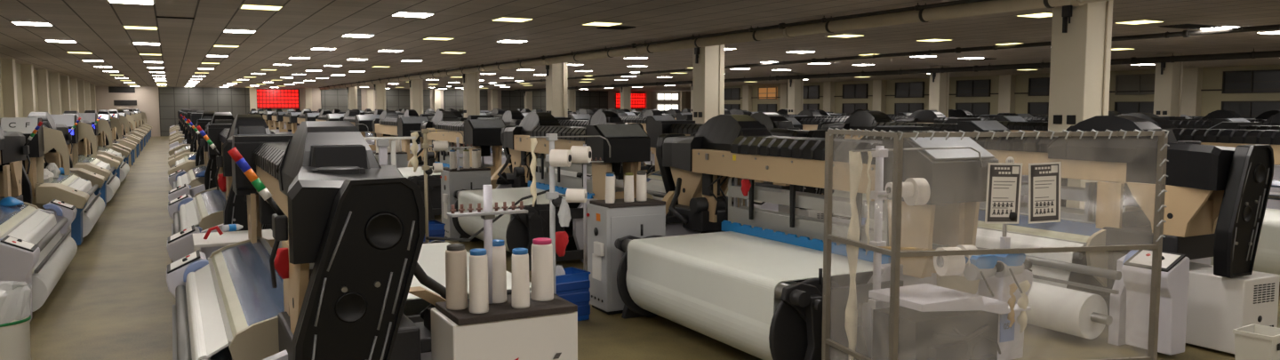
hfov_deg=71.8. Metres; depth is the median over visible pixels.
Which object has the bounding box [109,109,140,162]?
loom
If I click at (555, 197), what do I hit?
stand
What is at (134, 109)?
loom
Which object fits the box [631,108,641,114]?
loom
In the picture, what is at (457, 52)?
recessed light
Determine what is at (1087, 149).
hood
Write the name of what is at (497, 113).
loom
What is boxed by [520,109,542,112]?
loom
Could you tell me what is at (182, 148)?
loom
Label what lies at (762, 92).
window
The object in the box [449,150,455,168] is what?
yarn bobbin
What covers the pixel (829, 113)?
loom
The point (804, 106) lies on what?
window
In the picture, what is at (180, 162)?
loom
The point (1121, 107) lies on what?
window
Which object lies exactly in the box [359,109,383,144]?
loom
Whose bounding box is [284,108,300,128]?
loom
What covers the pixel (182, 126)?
loom
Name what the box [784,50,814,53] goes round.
recessed light
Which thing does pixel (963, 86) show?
window
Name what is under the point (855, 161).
strand
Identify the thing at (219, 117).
hood
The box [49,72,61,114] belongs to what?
trim
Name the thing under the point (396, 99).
window
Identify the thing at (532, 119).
hood
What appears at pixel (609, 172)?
yarn bobbin
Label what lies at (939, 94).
column
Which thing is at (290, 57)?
recessed light
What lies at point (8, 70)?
column
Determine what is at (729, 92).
window
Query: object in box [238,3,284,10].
recessed light
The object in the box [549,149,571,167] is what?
reel
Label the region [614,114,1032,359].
loom
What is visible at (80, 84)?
trim
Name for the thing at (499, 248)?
yarn bobbin
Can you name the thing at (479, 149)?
yarn bobbin
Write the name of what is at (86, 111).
hood
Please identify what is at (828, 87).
trim
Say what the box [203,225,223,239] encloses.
clamp
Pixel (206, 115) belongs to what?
hood
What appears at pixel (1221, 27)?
diffuser
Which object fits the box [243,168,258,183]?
lamp
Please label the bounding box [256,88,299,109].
led board
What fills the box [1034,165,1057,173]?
print
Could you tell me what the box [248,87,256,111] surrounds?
trim
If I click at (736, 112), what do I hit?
loom
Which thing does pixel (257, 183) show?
lamp
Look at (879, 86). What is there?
column
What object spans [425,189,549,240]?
cable
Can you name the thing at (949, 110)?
loom
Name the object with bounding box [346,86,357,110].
column
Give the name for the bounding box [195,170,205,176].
folded cloth
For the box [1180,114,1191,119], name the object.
loom
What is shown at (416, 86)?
column
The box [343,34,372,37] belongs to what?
diffuser
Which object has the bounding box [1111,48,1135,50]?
recessed light
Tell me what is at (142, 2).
recessed light
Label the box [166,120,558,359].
loom
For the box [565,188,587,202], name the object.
reel
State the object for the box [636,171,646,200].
yarn bobbin
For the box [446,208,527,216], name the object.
tray
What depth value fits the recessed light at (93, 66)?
34.66 m
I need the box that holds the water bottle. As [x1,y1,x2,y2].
[221,224,243,231]
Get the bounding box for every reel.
[432,141,448,151]
[432,162,443,172]
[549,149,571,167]
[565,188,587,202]
[570,145,591,163]
[885,182,914,197]
[903,177,930,206]
[933,247,965,275]
[955,244,976,276]
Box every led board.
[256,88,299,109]
[615,92,646,109]
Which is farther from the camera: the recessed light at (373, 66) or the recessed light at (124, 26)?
the recessed light at (373, 66)
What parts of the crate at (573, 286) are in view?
rib panel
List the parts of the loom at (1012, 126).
frame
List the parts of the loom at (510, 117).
frame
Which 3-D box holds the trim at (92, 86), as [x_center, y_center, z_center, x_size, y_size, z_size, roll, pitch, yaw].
[-37.661,-4.696,60.872,0.320,3.800,0.600,-2,5,-28]
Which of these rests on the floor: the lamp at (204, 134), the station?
the station
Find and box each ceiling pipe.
[318,0,989,87]
[320,0,1110,90]
[427,24,1279,89]
[514,48,1279,91]
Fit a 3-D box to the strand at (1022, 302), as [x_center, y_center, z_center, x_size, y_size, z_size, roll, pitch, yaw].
[2.694,0.890,6.205,0.083,0.376,0.074,-1,5,-8]
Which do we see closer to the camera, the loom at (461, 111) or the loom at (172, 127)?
the loom at (461, 111)
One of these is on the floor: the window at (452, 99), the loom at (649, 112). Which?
the loom at (649, 112)
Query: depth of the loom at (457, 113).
31.46 m
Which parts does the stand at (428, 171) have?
rod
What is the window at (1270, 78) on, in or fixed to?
in the wall at (1212, 100)
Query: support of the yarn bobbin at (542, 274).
on the base cabinet at (548, 330)
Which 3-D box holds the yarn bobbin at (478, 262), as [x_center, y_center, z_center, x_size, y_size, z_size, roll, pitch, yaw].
[-0.826,0.515,4.520,0.100,0.322,0.100,1,5,10]
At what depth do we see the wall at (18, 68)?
32.58 m
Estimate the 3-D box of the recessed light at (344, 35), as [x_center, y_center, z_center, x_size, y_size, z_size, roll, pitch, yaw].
[-6.261,-3.204,19.607,0.620,0.020,0.620,-2,5,-28]
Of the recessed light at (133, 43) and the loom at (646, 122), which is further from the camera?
the loom at (646, 122)
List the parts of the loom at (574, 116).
display panel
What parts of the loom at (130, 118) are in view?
gantry plate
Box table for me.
[192,229,273,252]
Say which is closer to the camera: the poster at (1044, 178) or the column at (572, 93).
the poster at (1044, 178)
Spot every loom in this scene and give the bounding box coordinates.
[0,112,105,245]
[0,121,77,321]
[50,111,119,207]
[79,110,129,182]
[97,109,135,166]
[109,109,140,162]
[116,109,143,155]
[123,109,146,149]
[128,108,149,144]
[132,108,151,141]
[136,108,151,138]
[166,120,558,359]
[167,114,275,263]
[168,109,189,139]
[168,109,192,144]
[168,109,199,150]
[168,110,206,159]
[168,111,215,175]
[168,112,234,201]
[169,108,183,129]
[169,108,188,132]
[169,109,186,135]
[248,108,256,114]
[254,108,264,116]
[262,108,276,129]
[269,108,286,133]
[280,109,301,133]
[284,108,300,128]
[296,109,319,124]
[311,108,322,112]
[314,109,344,120]
[330,108,340,113]
[338,109,369,132]
[338,109,379,151]
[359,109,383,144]
[364,108,374,111]
[371,109,420,151]
[371,110,429,167]
[397,111,511,220]
[409,110,492,152]
[423,108,444,112]
[423,109,435,113]
[452,112,663,271]
[456,109,487,117]
[459,110,524,167]
[485,109,528,155]
[520,108,530,112]
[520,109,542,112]
[542,109,591,119]
[544,111,655,187]
[568,109,594,115]
[596,109,636,115]
[610,110,675,164]
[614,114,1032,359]
[620,108,638,115]
[623,112,834,219]
[626,109,674,133]
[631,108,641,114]
[638,109,692,119]
[640,109,681,113]
[661,108,690,112]
[679,110,752,119]
[684,112,802,129]
[776,109,830,115]
[776,109,841,116]
[784,109,848,118]
[788,110,916,130]
[816,111,1023,202]
[827,109,868,115]
[832,115,1279,355]
[839,109,911,116]
[888,109,927,120]
[893,110,1027,123]
[896,109,955,114]
[942,117,1108,202]
[948,109,1033,118]
[977,114,1047,121]
[997,112,1048,117]
[1108,110,1249,128]
[1108,112,1279,281]
[1160,112,1279,192]
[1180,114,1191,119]
[1188,110,1253,119]
[1208,120,1279,209]
[1244,110,1279,119]
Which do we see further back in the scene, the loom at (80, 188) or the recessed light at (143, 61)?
the recessed light at (143, 61)
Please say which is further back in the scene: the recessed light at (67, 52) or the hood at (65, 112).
the recessed light at (67, 52)
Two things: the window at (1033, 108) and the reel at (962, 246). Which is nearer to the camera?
the reel at (962, 246)
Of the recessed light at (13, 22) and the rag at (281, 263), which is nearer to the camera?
the rag at (281, 263)
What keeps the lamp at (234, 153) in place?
attached to the loom at (364, 283)
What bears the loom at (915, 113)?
on the floor
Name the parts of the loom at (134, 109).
gantry plate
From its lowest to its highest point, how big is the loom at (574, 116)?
2.120 m
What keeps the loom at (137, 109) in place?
on the floor
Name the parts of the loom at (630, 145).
link arm, frame, support plate, heald frame, heald frame, heald frame, frame, rail, display panel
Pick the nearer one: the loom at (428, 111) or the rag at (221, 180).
the rag at (221, 180)
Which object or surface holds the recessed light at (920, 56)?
in the ceiling
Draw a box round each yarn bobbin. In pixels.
[387,139,391,152]
[392,139,398,151]
[398,139,400,151]
[445,243,467,310]
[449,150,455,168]
[452,149,456,167]
[463,149,470,168]
[469,248,488,313]
[472,149,479,167]
[474,148,480,167]
[492,239,506,303]
[512,248,529,308]
[531,237,553,301]
[605,171,615,200]
[605,173,614,203]
[624,172,633,201]
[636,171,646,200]
[637,170,647,199]
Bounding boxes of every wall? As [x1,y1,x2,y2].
[0,60,71,118]
[95,85,690,136]
[724,64,1279,116]
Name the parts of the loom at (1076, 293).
console panel, panel, display panel, rail, heald frame, heald frame, rail, heald frame, heald frame, support plate, support plate, panel, console panel, frame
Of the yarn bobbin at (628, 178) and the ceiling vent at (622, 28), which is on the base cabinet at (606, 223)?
the yarn bobbin at (628, 178)
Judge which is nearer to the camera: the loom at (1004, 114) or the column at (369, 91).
the loom at (1004, 114)
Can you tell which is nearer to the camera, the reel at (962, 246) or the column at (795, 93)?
the reel at (962, 246)
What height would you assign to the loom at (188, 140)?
2.120 m
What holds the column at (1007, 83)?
attached to the wall at (1212, 100)
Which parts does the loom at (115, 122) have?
display panel, gantry plate, frame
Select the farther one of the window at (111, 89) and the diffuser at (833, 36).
the window at (111, 89)
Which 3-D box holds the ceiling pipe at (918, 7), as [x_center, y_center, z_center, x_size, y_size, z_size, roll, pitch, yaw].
[-8.933,-4.681,38.300,0.110,0.132,67.500,-2,5,-28]
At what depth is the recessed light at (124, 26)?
17.56 m
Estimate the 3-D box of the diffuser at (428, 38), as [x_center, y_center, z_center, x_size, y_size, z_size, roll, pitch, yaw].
[-4.671,-3.267,20.447,0.560,0.009,0.560,-2,5,-28]
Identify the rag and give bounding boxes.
[217,173,226,191]
[273,248,288,279]
[555,231,568,256]
[740,179,751,196]
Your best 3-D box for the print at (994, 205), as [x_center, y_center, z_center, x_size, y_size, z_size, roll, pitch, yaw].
[2.302,0.114,5.595,0.147,0.213,0.001,1,5,-10]
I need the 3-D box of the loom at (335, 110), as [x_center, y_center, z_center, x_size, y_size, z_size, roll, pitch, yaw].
[-17.643,-3.124,52.000,2.531,2.120,4.720,-2,5,-28]
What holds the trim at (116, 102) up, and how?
attached to the wall at (147, 98)
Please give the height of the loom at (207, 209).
2.120 m
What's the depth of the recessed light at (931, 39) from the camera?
20.88 m
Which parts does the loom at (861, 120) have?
display panel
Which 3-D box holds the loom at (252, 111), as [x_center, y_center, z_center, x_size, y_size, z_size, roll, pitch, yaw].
[-29.433,-4.329,66.673,2.531,2.120,4.720,-2,5,-28]
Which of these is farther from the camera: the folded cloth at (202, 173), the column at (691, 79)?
the column at (691, 79)
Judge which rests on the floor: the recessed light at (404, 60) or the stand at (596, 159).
the stand at (596, 159)
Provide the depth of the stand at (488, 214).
4.68 m
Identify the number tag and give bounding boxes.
[1005,156,1014,163]
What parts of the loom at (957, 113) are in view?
display panel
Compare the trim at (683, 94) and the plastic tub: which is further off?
the trim at (683, 94)
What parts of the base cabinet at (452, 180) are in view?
label plate, door panel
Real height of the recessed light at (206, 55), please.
0.020 m
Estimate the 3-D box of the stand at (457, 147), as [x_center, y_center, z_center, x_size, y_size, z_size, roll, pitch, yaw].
[-2.956,-0.428,14.347,0.500,0.534,0.100,-2,5,-28]
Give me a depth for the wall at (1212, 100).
43.45 m
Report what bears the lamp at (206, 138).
attached to the loom at (207, 209)
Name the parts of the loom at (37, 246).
support plate, console panel, rail, panel, frame, panel, console panel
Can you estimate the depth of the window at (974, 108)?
45.58 m
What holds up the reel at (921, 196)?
attached to the stand at (879, 152)
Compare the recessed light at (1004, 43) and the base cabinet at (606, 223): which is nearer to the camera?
the base cabinet at (606, 223)
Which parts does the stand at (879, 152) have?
reel arm, reel arm, rod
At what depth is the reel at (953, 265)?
6.04 m
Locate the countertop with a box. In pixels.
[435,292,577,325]
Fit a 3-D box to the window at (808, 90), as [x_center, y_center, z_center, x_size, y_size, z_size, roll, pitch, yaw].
[10.954,-5.711,57.539,0.100,0.870,2.150,-2,5,-28]
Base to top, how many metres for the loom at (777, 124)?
2.120 m
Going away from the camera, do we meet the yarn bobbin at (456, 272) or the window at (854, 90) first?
the yarn bobbin at (456, 272)
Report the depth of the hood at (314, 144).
4.99 m
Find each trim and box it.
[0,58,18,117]
[20,64,35,117]
[36,69,49,113]
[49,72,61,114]
[60,75,71,114]
[69,78,79,111]
[77,80,85,112]
[84,82,91,110]
[89,84,95,110]
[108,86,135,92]
[113,100,136,105]
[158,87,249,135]
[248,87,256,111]
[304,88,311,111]
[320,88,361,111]
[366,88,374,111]
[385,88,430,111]
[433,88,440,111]
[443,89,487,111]
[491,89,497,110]
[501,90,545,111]
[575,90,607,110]
[645,90,650,109]
[680,91,686,111]
[724,88,1279,98]
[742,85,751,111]
[780,83,788,109]
[823,81,835,112]
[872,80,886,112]
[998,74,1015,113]
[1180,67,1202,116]
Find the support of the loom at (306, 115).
on the floor
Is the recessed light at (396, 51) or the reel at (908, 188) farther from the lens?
the recessed light at (396, 51)
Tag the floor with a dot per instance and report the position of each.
(114, 300)
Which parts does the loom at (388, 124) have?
display panel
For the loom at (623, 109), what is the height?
2.120 m
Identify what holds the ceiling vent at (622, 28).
in the ceiling
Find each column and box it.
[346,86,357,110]
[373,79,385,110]
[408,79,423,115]
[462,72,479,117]
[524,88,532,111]
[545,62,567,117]
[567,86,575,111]
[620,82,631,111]
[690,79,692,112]
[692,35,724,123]
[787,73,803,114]
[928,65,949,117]
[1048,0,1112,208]
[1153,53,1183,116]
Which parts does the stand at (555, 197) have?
rod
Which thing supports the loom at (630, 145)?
on the floor
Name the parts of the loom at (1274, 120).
frame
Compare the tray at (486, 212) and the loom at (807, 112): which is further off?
the loom at (807, 112)
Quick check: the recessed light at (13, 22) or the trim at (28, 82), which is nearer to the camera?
the recessed light at (13, 22)
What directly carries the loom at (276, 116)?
on the floor
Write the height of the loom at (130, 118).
2.120 m
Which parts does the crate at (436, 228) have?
rib panel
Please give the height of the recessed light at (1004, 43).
0.020 m
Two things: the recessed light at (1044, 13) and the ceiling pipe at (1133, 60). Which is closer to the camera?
the recessed light at (1044, 13)
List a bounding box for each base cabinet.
[373,151,407,167]
[430,292,577,359]
[440,166,490,238]
[586,198,665,314]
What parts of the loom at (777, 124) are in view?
display panel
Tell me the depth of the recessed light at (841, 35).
19.58 m
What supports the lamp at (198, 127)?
attached to the loom at (207, 209)
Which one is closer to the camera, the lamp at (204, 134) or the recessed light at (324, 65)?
the lamp at (204, 134)
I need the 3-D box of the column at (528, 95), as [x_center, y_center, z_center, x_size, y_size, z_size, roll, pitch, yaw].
[-9.373,-5.761,73.856,0.610,3.799,0.549,-2,5,-28]
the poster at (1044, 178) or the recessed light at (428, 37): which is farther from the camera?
the recessed light at (428, 37)
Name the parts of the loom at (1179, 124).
display panel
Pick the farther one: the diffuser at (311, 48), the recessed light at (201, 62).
the recessed light at (201, 62)
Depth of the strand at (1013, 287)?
6.11 m
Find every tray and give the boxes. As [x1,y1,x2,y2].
[373,151,407,154]
[443,166,490,171]
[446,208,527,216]
[448,146,473,148]
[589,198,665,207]
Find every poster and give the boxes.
[984,162,1022,223]
[1028,161,1060,223]
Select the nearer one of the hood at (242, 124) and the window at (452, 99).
the hood at (242, 124)
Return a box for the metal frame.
[821,128,1169,359]
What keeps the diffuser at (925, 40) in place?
attached to the recessed light at (931, 39)
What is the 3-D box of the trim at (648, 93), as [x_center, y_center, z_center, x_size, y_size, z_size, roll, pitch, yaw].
[0.779,-6.831,86.892,0.500,3.800,0.300,-2,5,-28]
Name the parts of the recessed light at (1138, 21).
trim frame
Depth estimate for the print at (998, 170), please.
5.58 m
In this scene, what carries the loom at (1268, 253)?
on the floor
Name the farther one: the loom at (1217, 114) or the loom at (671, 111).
the loom at (671, 111)
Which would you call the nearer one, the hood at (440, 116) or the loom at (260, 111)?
the hood at (440, 116)
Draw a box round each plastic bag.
[36,168,54,183]
[45,162,60,177]
[555,264,565,275]
[557,198,571,226]
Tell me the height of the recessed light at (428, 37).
0.020 m
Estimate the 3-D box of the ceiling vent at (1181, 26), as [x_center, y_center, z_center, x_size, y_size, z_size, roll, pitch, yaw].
[10.900,-3.028,17.470,1.200,0.020,0.600,-2,5,-28]
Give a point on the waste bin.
(15, 297)
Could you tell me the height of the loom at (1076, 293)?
2.120 m
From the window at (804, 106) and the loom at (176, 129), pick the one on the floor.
the loom at (176, 129)
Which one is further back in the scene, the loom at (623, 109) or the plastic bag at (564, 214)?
the loom at (623, 109)
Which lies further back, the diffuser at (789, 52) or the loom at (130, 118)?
the loom at (130, 118)
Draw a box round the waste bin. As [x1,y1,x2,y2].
[0,280,31,359]
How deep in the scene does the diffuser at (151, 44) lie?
22.04 m
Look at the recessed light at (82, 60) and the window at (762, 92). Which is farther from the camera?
the window at (762, 92)
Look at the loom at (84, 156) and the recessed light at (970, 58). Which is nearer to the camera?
the loom at (84, 156)
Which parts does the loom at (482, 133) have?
link arm, heald frame, heald frame, display panel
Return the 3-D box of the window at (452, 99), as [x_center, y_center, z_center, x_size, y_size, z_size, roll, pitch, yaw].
[-15.447,-6.114,78.460,4.000,3.750,0.060,-2,5,-28]
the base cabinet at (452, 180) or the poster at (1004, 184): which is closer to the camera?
the poster at (1004, 184)
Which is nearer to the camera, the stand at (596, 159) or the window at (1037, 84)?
the stand at (596, 159)
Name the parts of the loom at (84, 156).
display panel, gantry plate, support plate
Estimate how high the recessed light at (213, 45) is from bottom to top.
0.020 m
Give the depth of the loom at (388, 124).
23.11 m
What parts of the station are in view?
plate, leg, post, number plate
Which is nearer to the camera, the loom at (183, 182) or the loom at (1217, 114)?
the loom at (183, 182)
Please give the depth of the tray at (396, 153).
20.00 m
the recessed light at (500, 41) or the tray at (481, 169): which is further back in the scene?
the recessed light at (500, 41)
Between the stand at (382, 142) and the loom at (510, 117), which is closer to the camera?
the stand at (382, 142)
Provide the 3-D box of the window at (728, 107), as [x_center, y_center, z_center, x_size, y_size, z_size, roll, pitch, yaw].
[6.768,-5.052,65.519,0.100,1.150,2.150,-2,5,-28]
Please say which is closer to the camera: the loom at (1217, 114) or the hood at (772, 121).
the hood at (772, 121)
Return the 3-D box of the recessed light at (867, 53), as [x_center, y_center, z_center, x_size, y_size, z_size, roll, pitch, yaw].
[6.992,-3.778,26.607,0.620,0.020,0.620,-2,5,-28]
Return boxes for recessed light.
[9,21,53,25]
[43,39,77,42]
[66,51,92,53]
[81,59,103,61]
[93,65,112,67]
[106,0,154,4]
[121,24,158,30]
[131,41,160,45]
[138,53,162,55]
[143,61,163,63]
[200,62,219,63]
[206,55,228,56]
[212,44,239,47]
[222,29,256,32]
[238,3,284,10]
[288,56,310,58]
[310,47,336,49]
[323,64,342,66]
[341,33,375,37]
[346,58,368,60]
[372,65,388,67]
[376,49,404,52]
[390,11,435,17]
[400,59,422,61]
[421,36,455,39]
[440,51,464,54]
[490,16,534,22]
[496,40,527,42]
[580,21,623,26]
[623,56,647,58]
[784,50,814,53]
[825,33,865,37]
[856,53,882,55]
[856,64,875,65]
[908,55,936,57]
[914,38,953,41]
[956,56,983,59]
[960,57,996,59]
[993,42,1027,45]
[1014,11,1052,17]
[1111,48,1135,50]
[1112,19,1165,24]
[1200,25,1240,29]
[1256,30,1279,34]
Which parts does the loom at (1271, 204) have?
frame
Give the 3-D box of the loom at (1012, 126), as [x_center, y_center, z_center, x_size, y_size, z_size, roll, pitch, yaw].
[8.648,-0.399,18.794,2.531,2.120,4.720,-2,5,-28]
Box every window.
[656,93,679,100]
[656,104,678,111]
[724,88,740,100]
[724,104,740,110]
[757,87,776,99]
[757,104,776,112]
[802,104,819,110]
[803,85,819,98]
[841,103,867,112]
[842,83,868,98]
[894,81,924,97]
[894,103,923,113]
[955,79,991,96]
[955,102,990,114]
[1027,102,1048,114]
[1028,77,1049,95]
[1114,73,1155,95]
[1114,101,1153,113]
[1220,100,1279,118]
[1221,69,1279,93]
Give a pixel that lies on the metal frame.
(895, 253)
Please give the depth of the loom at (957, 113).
36.25 m
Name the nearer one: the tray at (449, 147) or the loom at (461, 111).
the tray at (449, 147)
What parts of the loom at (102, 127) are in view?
display panel, support plate, gantry plate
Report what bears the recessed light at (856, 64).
in the ceiling
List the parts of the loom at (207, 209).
panel, console panel, console panel, panel, rail, frame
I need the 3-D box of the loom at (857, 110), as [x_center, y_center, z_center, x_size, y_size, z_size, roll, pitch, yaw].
[10.657,-2.211,40.868,2.531,2.120,4.720,-2,5,-28]
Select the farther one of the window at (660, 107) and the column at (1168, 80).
the window at (660, 107)
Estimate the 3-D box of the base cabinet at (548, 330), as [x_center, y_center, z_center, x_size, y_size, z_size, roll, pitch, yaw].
[-0.728,1.236,4.779,0.680,1.155,0.460,-2,5,-28]
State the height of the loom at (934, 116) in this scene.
2.120 m
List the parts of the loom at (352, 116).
display panel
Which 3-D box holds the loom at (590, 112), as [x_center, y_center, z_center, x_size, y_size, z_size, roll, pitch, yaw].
[-2.496,-2.119,39.753,2.531,2.120,4.720,-2,5,-28]
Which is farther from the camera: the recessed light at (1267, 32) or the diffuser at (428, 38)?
the diffuser at (428, 38)
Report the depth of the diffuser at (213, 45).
22.90 m
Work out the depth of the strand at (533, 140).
7.47 m
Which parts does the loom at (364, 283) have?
panel, console panel, rail, display panel, rail, heald frame, support plate, heald frame, frame, link arm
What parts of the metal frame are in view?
post, rail, rail, rail, post, rail, rail, rail, post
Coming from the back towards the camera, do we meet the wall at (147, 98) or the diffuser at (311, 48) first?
the wall at (147, 98)
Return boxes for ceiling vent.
[156,16,194,19]
[596,25,635,30]
[1158,24,1221,29]
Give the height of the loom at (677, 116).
2.120 m
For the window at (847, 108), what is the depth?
53.84 m
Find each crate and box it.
[423,219,445,242]
[555,266,590,320]
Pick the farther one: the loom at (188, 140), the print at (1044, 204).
the loom at (188, 140)
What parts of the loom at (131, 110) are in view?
gantry plate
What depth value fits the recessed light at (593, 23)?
16.71 m
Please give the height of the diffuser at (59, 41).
0.009 m
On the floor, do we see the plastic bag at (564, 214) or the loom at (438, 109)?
the loom at (438, 109)
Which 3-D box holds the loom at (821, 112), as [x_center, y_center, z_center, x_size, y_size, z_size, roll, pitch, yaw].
[7.270,-1.992,38.200,2.531,2.120,4.720,-2,5,-28]
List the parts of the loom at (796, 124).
display panel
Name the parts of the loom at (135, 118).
gantry plate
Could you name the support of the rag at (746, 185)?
hanging from the loom at (742, 276)
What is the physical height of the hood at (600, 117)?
0.460 m
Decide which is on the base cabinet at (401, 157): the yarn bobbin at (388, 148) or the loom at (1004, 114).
the yarn bobbin at (388, 148)
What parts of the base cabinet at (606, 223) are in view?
label plate, door panel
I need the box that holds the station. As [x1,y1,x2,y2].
[868,224,1031,359]
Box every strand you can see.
[409,131,418,172]
[529,136,537,207]
[844,151,863,359]
[864,151,872,255]
[1007,282,1017,327]
[1016,280,1031,333]
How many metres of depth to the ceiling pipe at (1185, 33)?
23.49 m
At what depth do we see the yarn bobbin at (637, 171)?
9.82 m
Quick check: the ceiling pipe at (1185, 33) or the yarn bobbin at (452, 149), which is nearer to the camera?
the yarn bobbin at (452, 149)
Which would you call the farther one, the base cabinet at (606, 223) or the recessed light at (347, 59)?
the recessed light at (347, 59)
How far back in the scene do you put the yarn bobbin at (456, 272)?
4.56 m
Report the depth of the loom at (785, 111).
46.86 m
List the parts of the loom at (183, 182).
console panel, frame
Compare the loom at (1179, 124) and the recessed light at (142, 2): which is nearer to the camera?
the recessed light at (142, 2)
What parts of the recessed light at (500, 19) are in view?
trim frame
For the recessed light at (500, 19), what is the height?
0.020 m
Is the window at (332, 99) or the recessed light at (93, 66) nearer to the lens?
the recessed light at (93, 66)
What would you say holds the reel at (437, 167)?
attached to the stand at (428, 171)
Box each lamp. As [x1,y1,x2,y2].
[195,125,202,131]
[199,129,206,136]
[203,135,209,141]
[227,146,242,161]
[235,157,250,172]
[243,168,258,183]
[251,177,265,191]
[258,187,271,199]
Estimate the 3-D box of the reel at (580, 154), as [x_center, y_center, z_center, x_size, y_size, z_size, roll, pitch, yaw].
[-0.503,-0.217,7.529,0.170,0.148,0.148,1,5,12]
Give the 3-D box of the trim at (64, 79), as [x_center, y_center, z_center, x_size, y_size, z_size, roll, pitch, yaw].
[-29.289,-3.403,45.126,0.320,3.800,0.600,-2,5,-28]
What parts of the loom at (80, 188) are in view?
display panel, gantry plate, support plate, rail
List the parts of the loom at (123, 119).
gantry plate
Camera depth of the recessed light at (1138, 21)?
16.35 m
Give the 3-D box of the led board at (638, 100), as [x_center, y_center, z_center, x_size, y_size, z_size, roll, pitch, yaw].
[-0.924,-7.689,85.974,3.320,1.560,0.200,-2,5,-28]
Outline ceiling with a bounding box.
[0,0,1279,91]
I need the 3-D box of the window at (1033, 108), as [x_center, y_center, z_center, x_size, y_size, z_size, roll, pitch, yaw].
[19.326,-3.113,41.901,0.100,1.150,2.150,-2,5,-28]
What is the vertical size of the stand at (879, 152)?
1.930 m
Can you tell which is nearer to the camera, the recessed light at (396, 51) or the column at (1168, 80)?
the recessed light at (396, 51)
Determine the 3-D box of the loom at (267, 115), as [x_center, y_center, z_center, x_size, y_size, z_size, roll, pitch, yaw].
[-23.861,-3.469,56.194,2.531,2.120,4.720,-2,5,-28]
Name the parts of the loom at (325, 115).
display panel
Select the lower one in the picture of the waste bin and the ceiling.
the waste bin
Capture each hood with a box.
[0,125,5,150]
[27,112,56,129]
[63,111,83,122]
[84,110,98,118]
[200,111,215,119]
[209,112,234,124]
[225,114,271,140]
[276,120,380,195]
[431,111,459,127]
[518,112,560,135]
[584,111,623,127]
[694,114,772,151]
[749,112,794,130]
[1047,115,1176,163]
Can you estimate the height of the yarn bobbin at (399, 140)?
0.312 m
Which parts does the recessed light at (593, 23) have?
trim frame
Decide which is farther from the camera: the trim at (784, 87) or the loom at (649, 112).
the trim at (784, 87)
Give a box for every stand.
[363,136,415,166]
[410,128,463,242]
[446,184,527,303]
[448,136,473,169]
[529,133,610,293]
[571,144,603,271]
[851,145,982,359]
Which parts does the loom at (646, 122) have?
frame, display panel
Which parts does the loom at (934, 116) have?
display panel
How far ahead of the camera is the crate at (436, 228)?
12.91 m
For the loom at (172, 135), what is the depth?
41.63 m
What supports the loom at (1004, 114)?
on the floor
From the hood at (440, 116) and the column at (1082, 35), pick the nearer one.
the column at (1082, 35)
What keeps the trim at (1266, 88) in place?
attached to the wall at (1212, 100)
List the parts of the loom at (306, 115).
display panel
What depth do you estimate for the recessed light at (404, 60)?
30.03 m
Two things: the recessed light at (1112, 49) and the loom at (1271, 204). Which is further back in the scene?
the recessed light at (1112, 49)
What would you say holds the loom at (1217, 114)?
on the floor
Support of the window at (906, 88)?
in the wall at (1212, 100)
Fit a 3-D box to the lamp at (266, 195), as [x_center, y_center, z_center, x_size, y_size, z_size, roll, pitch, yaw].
[-1.812,0.068,4.274,0.061,0.063,0.042,-1,5,-15]
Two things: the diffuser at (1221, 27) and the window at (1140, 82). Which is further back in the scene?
the window at (1140, 82)
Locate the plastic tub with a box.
[1232,323,1279,359]
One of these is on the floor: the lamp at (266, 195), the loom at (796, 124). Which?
the loom at (796, 124)
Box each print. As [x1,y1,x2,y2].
[992,181,1015,215]
[994,166,1019,174]
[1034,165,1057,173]
[1034,180,1053,214]
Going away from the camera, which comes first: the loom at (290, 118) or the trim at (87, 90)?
the loom at (290, 118)
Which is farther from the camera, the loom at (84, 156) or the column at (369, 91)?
the column at (369, 91)
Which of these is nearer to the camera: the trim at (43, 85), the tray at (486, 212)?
the tray at (486, 212)
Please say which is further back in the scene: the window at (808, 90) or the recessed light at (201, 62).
the window at (808, 90)
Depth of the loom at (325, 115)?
33.93 m
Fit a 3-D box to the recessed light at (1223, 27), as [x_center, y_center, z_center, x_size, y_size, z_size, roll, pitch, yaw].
[11.703,-3.051,17.748,0.620,0.020,0.620,-2,5,-28]
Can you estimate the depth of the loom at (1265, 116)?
26.23 m
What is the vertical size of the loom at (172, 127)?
2.120 m
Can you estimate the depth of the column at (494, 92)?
79.34 m
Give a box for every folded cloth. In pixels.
[0,196,23,206]
[58,168,64,174]
[187,154,195,159]
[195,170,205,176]
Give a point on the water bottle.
(230, 227)
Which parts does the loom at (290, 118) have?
display panel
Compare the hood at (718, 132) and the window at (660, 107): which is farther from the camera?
the window at (660, 107)
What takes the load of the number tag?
attached to the metal frame
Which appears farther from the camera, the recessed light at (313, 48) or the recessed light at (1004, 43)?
the recessed light at (313, 48)
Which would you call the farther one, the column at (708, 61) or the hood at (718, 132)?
the column at (708, 61)
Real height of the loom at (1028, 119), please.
2.120 m
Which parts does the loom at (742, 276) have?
link arm, frame, support plate, support plate, heald frame, heald frame, heald frame, heald frame, frame, rail, display panel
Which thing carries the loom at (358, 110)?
on the floor
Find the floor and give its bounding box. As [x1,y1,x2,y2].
[30,136,1279,359]
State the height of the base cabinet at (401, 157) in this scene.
1.185 m
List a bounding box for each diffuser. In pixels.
[45,40,75,42]
[133,42,159,45]
[213,45,238,47]
[224,30,255,32]
[311,48,335,49]
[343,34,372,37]
[424,37,453,39]
[789,51,814,53]
[831,34,863,37]
[913,56,936,57]
[918,39,949,41]
[1200,26,1237,29]
[1259,31,1279,34]
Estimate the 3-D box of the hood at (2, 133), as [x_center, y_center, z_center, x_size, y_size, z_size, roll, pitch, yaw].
[-8.291,-0.595,11.043,0.480,0.460,1.160,-2,5,-28]
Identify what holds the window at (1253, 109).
in the wall at (1212, 100)

